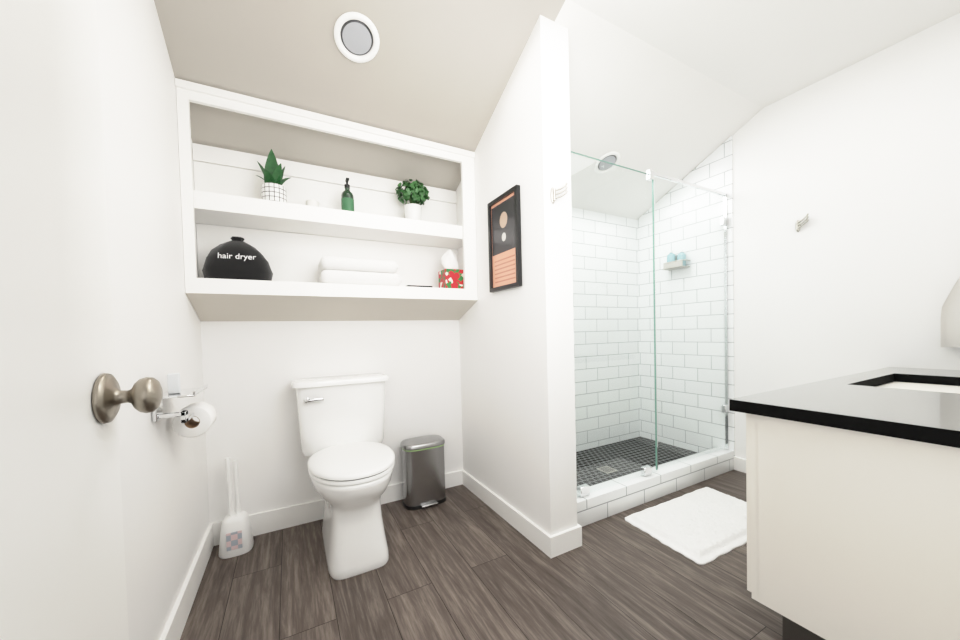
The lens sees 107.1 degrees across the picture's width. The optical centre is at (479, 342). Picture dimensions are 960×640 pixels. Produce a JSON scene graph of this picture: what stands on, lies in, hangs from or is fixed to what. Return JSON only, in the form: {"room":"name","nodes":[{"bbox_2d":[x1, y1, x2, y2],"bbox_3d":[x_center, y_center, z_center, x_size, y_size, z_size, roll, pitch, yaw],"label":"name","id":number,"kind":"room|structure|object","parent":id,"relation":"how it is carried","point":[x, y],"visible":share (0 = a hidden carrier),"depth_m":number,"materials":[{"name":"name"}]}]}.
{"room":"bathroom","nodes":[
{"label":"bathroom","id":0,"kind":"room"},
{"bbox_2d":[96,0,209,639],"bbox_3d":[-0.624,-0.191,0.232,0.120,2.418,3.540,-2,2,-28],"label":"wall","id":1,"kind":"structure","parent":0,"point":[163,463],"depth_m":1.08,"materials":[{"name":"paint"}]},
{"bbox_2d":[152,373,216,437],"bbox_3d":[-0.987,0.212,1.196,0.125,0.228,0.265,-2,2,-28],"label":"toilet paper holder","id":2,"kind":"object","parent":1,"relation":"attached to","point":[184,424],"visible":0.98,"depth_m":1.19,"materials":[{"name":"silver metal"}]},
{"bbox_2d":[160,522,215,639],"bbox_3d":[-0.822,0.953,0.825,0.014,0.112,2.090,-2,2,-28],"label":"baseboard","id":3,"kind":"structure","parent":1,"relation":"attached to","point":[175,625],"depth_m":1.34,"materials":[{"name":"white paint"}]},
{"bbox_2d":[193,143,462,522],"bbox_3d":[-0.003,-0.031,2.511,3.123,1.952,0.120,-2,2,-28],"label":"wall","id":4,"kind":"structure","parent":0,"point":[252,370],"depth_m":1.91,"materials":[{"name":"paint"}]},
{"bbox_2d":[175,78,477,320],"bbox_3d":[-0.690,-0.611,1.903,1.375,0.977,0.284,-2,2,-28],"label":"shelf unit","id":5,"kind":"object","parent":4,"relation":"attached to","point":[372,224],"visible":0.92,"depth_m":1.84,"materials":[{"name":"white paint"}]},
{"bbox_2d":[202,236,272,280],"bbox_3d":[-1.129,-0.384,1.658,0.277,0.212,0.206,-2,2,-28],"label":"bag","id":6,"kind":"object","parent":5,"relation":"on","point":[237,258],"visible":0.98,"depth_m":1.59,"materials":[{"name":"black fabric"}]},
{"bbox_2d":[256,149,289,201],"bbox_3d":[-1.015,-0.800,1.744,0.154,0.287,0.160,-2,2,-28],"label":"snake plant","id":7,"kind":"object","parent":5,"relation":"on","point":[273,188],"visible":0.79,"depth_m":1.72,"materials":[{"name":"green plant"}]},
{"bbox_2d":[306,200,318,206],"bbox_3d":[-0.872,-0.698,1.847,0.064,0.070,0.064,-2,2,-28],"label":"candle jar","id":8,"kind":"object","parent":5,"relation":"on","point":[312,202],"visible":0.44,"depth_m":1.82,"materials":[{"name":"white"}]},
{"bbox_2d":[341,177,353,210],"bbox_3d":[-0.713,-0.771,1.910,0.065,0.206,0.065,-2,2,-28],"label":"bottle","id":9,"kind":"object","parent":5,"relation":"on","point":[347,200],"visible":0.85,"depth_m":1.89,"materials":[{"name":"green glass"}]},
{"bbox_2d":[318,256,401,285],"bbox_3d":[-0.649,-0.367,1.920,0.404,0.140,0.220,-2,2,-28],"label":"folded towels","id":10,"kind":"object","parent":5,"relation":"on","point":[341,270],"visible":0.85,"depth_m":1.82,"materials":[{"name":"white fabric"}]},
{"bbox_2d":[395,179,429,219],"bbox_3d":[-0.391,-0.815,2.083,0.206,0.269,0.166,-2,2,-28],"label":"plant","id":11,"kind":"object","parent":5,"relation":"on","point":[415,193],"visible":0.98,"depth_m":2.05,"materials":[{"name":"green plant"}]},
{"bbox_2d":[407,285,431,286],"bbox_3d":[-0.351,-0.315,2.036,0.150,0.016,0.050,-2,2,-28],"label":"case","id":12,"kind":"object","parent":5,"relation":"on","point":[417,286],"visible":0.35,"depth_m":2.01,"materials":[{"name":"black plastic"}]},
{"bbox_2d":[438,250,463,288],"bbox_3d":[-0.177,-0.437,2.143,0.115,0.245,0.115,-2,2,-28],"label":"tissue box","id":13,"kind":"object","parent":5,"relation":"on","point":[450,275],"visible":0.83,"depth_m":2.11,"materials":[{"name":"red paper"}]},
{"bbox_2d":[216,470,459,544],"bbox_3d":[-0.702,0.918,2.069,1.348,0.112,0.014,-2,2,-28],"label":"baseboard","id":14,"kind":"structure","parent":4,"relation":"attached to","point":[290,516],"depth_m":1.91,"materials":[{"name":"white paint"}]},
{"bbox_2d":[571,207,639,451],"bbox_3d":[0.712,-0.092,2.800,1.586,1.922,0.049,-2,2,-28],"label":"shower tile","id":15,"kind":"structure","parent":4,"relation":"attached to","point":[593,333],"depth_m":2.95,"materials":[{"name":"white tile"}]},
{"bbox_2d":[154,0,564,190],"bbox_3d":[-0.585,-1.226,1.622,1.578,0.622,1.109,-2,2,-28],"label":"ceiling","id":16,"kind":"structure","parent":0,"point":[439,71],"depth_m":1.58,"materials":[{"name":"paint"}]},
{"bbox_2d":[334,12,379,62],"bbox_3d":[-0.507,-1.252,1.462,0.180,0.016,0.180,-2,-24,-28],"label":"recessed light","id":17,"kind":"object","parent":16,"relation":"in","point":[356,37],"visible":1,"depth_m":1.46,"materials":[{"name":"white paint"}]},
{"bbox_2d":[180,470,782,639],"bbox_3d":[0.834,1.002,1.032,3.363,0.080,3.540,-2,2,-28],"label":"floor","id":18,"kind":"structure","parent":0,"point":[463,563],"depth_m":1.40,"materials":[{"name":"brown wood"}]},
{"bbox_2d":[219,457,253,558],"bbox_3d":[-1.176,0.773,1.701,0.138,0.445,0.138,-2,2,-28],"label":"toilet brush","id":19,"kind":"object","parent":18,"relation":"on","point":[236,536],"visible":1,"depth_m":1.68,"materials":[{"name":"white plastic"}]},
{"bbox_2d":[291,373,394,579],"bbox_3d":[-0.630,0.585,1.722,0.480,0.792,0.654,-2,2,-28],"label":"toilet","id":20,"kind":"object","parent":18,"relation":"on","point":[351,460],"visible":1,"depth_m":1.61,"materials":[{"name":"white ceramic"}]},
{"bbox_2d":[400,435,445,510],"bbox_3d":[-0.336,0.770,2.134,0.256,0.386,0.188,-2,2,-28],"label":"trash bin","id":21,"kind":"object","parent":18,"relation":"on","point":[423,473],"visible":1,"depth_m":2.07,"materials":[{"name":"silver metal"}]},
{"bbox_2d":[576,436,697,485],"bbox_3d":[0.903,0.897,2.517,1.562,0.050,0.651,-2,2,-28],"label":"shower floor","id":22,"kind":"structure","parent":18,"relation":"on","point":[620,456],"depth_m":2.65,"materials":[{"name":"tile"}]},
{"bbox_2d":[597,466,617,473],"bbox_3d":[0.871,0.873,2.431,0.100,0.004,0.100,-2,2,-28],"label":"shower drain","id":23,"kind":"object","parent":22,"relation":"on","point":[607,469],"depth_m":2.43,"materials":[{"name":"silver metal"}]},
{"bbox_2d":[577,447,733,526],"bbox_3d":[1.077,0.859,2.179,1.570,0.135,0.108,-2,2,-28],"label":"shower curb","id":24,"kind":"structure","parent":18,"relation":"on","point":[600,502],"depth_m":2.09,"materials":[{"name":"tile"}]},
{"bbox_2d":[570,151,728,496],"bbox_3d":[1.073,-0.116,2.134,1.558,1.815,0.066,-2,2,-28],"label":"glass","id":25,"kind":"object","parent":24,"relation":"on","point":[583,490],"visible":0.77,"depth_m":2.15,"materials":[{"name":"teal"}]},
{"bbox_2d":[625,487,746,564],"bbox_3d":[1.181,0.916,1.868,0.783,0.030,0.446,-2,2,-28],"label":"bath mat","id":26,"kind":"object","parent":18,"relation":"on","point":[704,526],"visible":0.92,"depth_m":1.79,"materials":[{"name":"white fabric"}]},
{"bbox_2d":[746,415,959,639],"bbox_3d":[1.619,0.564,1.254,1.491,0.743,0.519,-2,2,-28],"label":"bathroom vanity","id":27,"kind":"object","parent":18,"relation":"on","point":[853,502],"depth_m":0.91,"materials":[{"name":"white wood"}]},
{"bbox_2d":[729,367,959,450],"bbox_3d":[1.591,0.174,1.244,1.528,0.036,0.546,-2,2,-28],"label":"countertop","id":28,"kind":"structure","parent":27,"relation":"on","point":[849,402],"depth_m":1.01,"materials":[{"name":"black stone"}]},
{"bbox_2d":[873,379,959,390],"bbox_3d":[1.717,0.263,1.319,0.574,0.175,0.377,-2,2,-28],"label":"sink","id":29,"kind":"object","parent":28,"relation":"in","point":[925,384],"depth_m":1.49,"materials":[{"name":"white ceramic"}]},
{"bbox_2d":[456,15,576,534],"bbox_3d":[0.144,-0.237,2.003,0.159,2.381,0.910,-2,2,-28],"label":"wall","id":30,"kind":"structure","parent":0,"point":[518,395],"depth_m":1.67,"materials":[{"name":"paint"}]},
{"bbox_2d":[487,185,521,292],"bbox_3d":[0.123,-0.515,1.829,0.022,0.483,0.280,-2,2,-28],"label":"picture frame","id":31,"kind":"object","parent":30,"relation":"attached to","point":[504,240],"visible":0.96,"depth_m":1.81,"materials":[{"name":"black"}]},
{"bbox_2d":[460,470,559,557],"bbox_3d":[0.106,0.910,1.976,0.014,0.092,0.904,-2,2,-28],"label":"baseboard","id":32,"kind":"structure","parent":30,"relation":"attached to","point":[555,545],"depth_m":1.82,"materials":[{"name":"white paint"}]},
{"bbox_2d":[550,182,567,203],"bbox_3d":[0.352,-0.662,1.573,0.074,0.093,0.034,-2,2,-28],"label":"hook","id":33,"kind":"object","parent":30,"relation":"attached to","point":[553,194],"visible":0.98,"depth_m":1.57,"materials":[{"name":"silver metal"}]},
{"bbox_2d":[555,0,762,219],"bbox_3d":[0.894,-1.283,2.419,1.786,0.622,1.109,-2,2,-28],"label":"ceiling","id":34,"kind":"structure","parent":0,"point":[636,103],"depth_m":2.15,"materials":[{"name":"paint"}]},
{"bbox_2d":[594,151,620,173],"bbox_3d":[0.867,-1.222,2.417,0.180,0.016,0.180,-2,-24,-28],"label":"light","id":35,"kind":"object","parent":34,"relation":"attached to","point":[614,157],"visible":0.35,"depth_m":2.41,"materials":[{"name":"white paint"}]},
{"bbox_2d":[571,0,959,107],"bbox_3d":[1.034,-1.500,0.481,3.363,0.100,2.431,-2,2,-28],"label":"ceiling","id":36,"kind":"structure","parent":0,"point":[763,53],"depth_m":1.70,"materials":[{"name":"paint"}]},
{"bbox_2d":[733,13,959,458],"bbox_3d":[2.229,-0.302,1.769,0.120,2.418,3.540,-2,2,-28],"label":"wall","id":37,"kind":"structure","parent":0,"point":[859,164],"depth_m":1.95,"materials":[{"name":"paint"}]},
{"bbox_2d":[637,136,734,456],"bbox_3d":[1.593,-0.268,2.814,0.012,2.330,0.759,-2,2,-28],"label":"shower tile","id":38,"kind":"structure","parent":37,"relation":"attached to","point":[714,170],"depth_m":2.74,"materials":[{"name":"white tile"}]},
{"bbox_2d":[663,250,690,270],"bbox_3d":[1.536,-0.651,2.783,0.088,0.144,0.183,-2,2,-28],"label":"shower caddy","id":39,"kind":"object","parent":38,"relation":"attached to","point":[674,261],"depth_m":2.76,"materials":[{"name":"silver metal"}]},
{"bbox_2d":[734,457,745,472],"bbox_3d":[1.966,0.857,2.199,0.014,0.092,0.706,-2,2,-28],"label":"baseboard","id":40,"kind":"structure","parent":37,"relation":"attached to","point":[739,463],"depth_m":2.47,"materials":[{"name":"white paint"}]},
{"bbox_2d":[795,213,808,231],"bbox_3d":[1.931,-0.716,2.127,0.034,0.093,0.074,-2,2,-28],"label":"hook","id":41,"kind":"object","parent":37,"relation":"attached to","point":[798,225],"visible":0.98,"depth_m":2.13,"materials":[{"name":"silver metal"}]},
{"bbox_2d":[940,277,959,346],"bbox_3d":[2.253,-0.271,1.526,0.069,0.591,0.325,-2,2,-28],"label":"towel","id":42,"kind":"object","parent":37,"relation":"attached to","point":[950,323],"visible":0.96,"depth_m":1.64,"materials":[{"name":"white fabric"}]},
{"bbox_3d":[1.040,-0.242,0.560,3.123,2.418,0.120,-2,2,-28],"label":"wall","id":43,"kind":"structure","parent":0,"visible":0},
{"bbox_2d":[0,0,162,639],"bbox_3d":[-0.473,-0.006,0.279,0.162,2.013,0.814,-2,2,-28],"label":"door","id":44,"kind":"structure","parent":43,"relation":"in","point":[63,396],"depth_m":0.48,"materials":[{"name":"white paint"}]}
]}

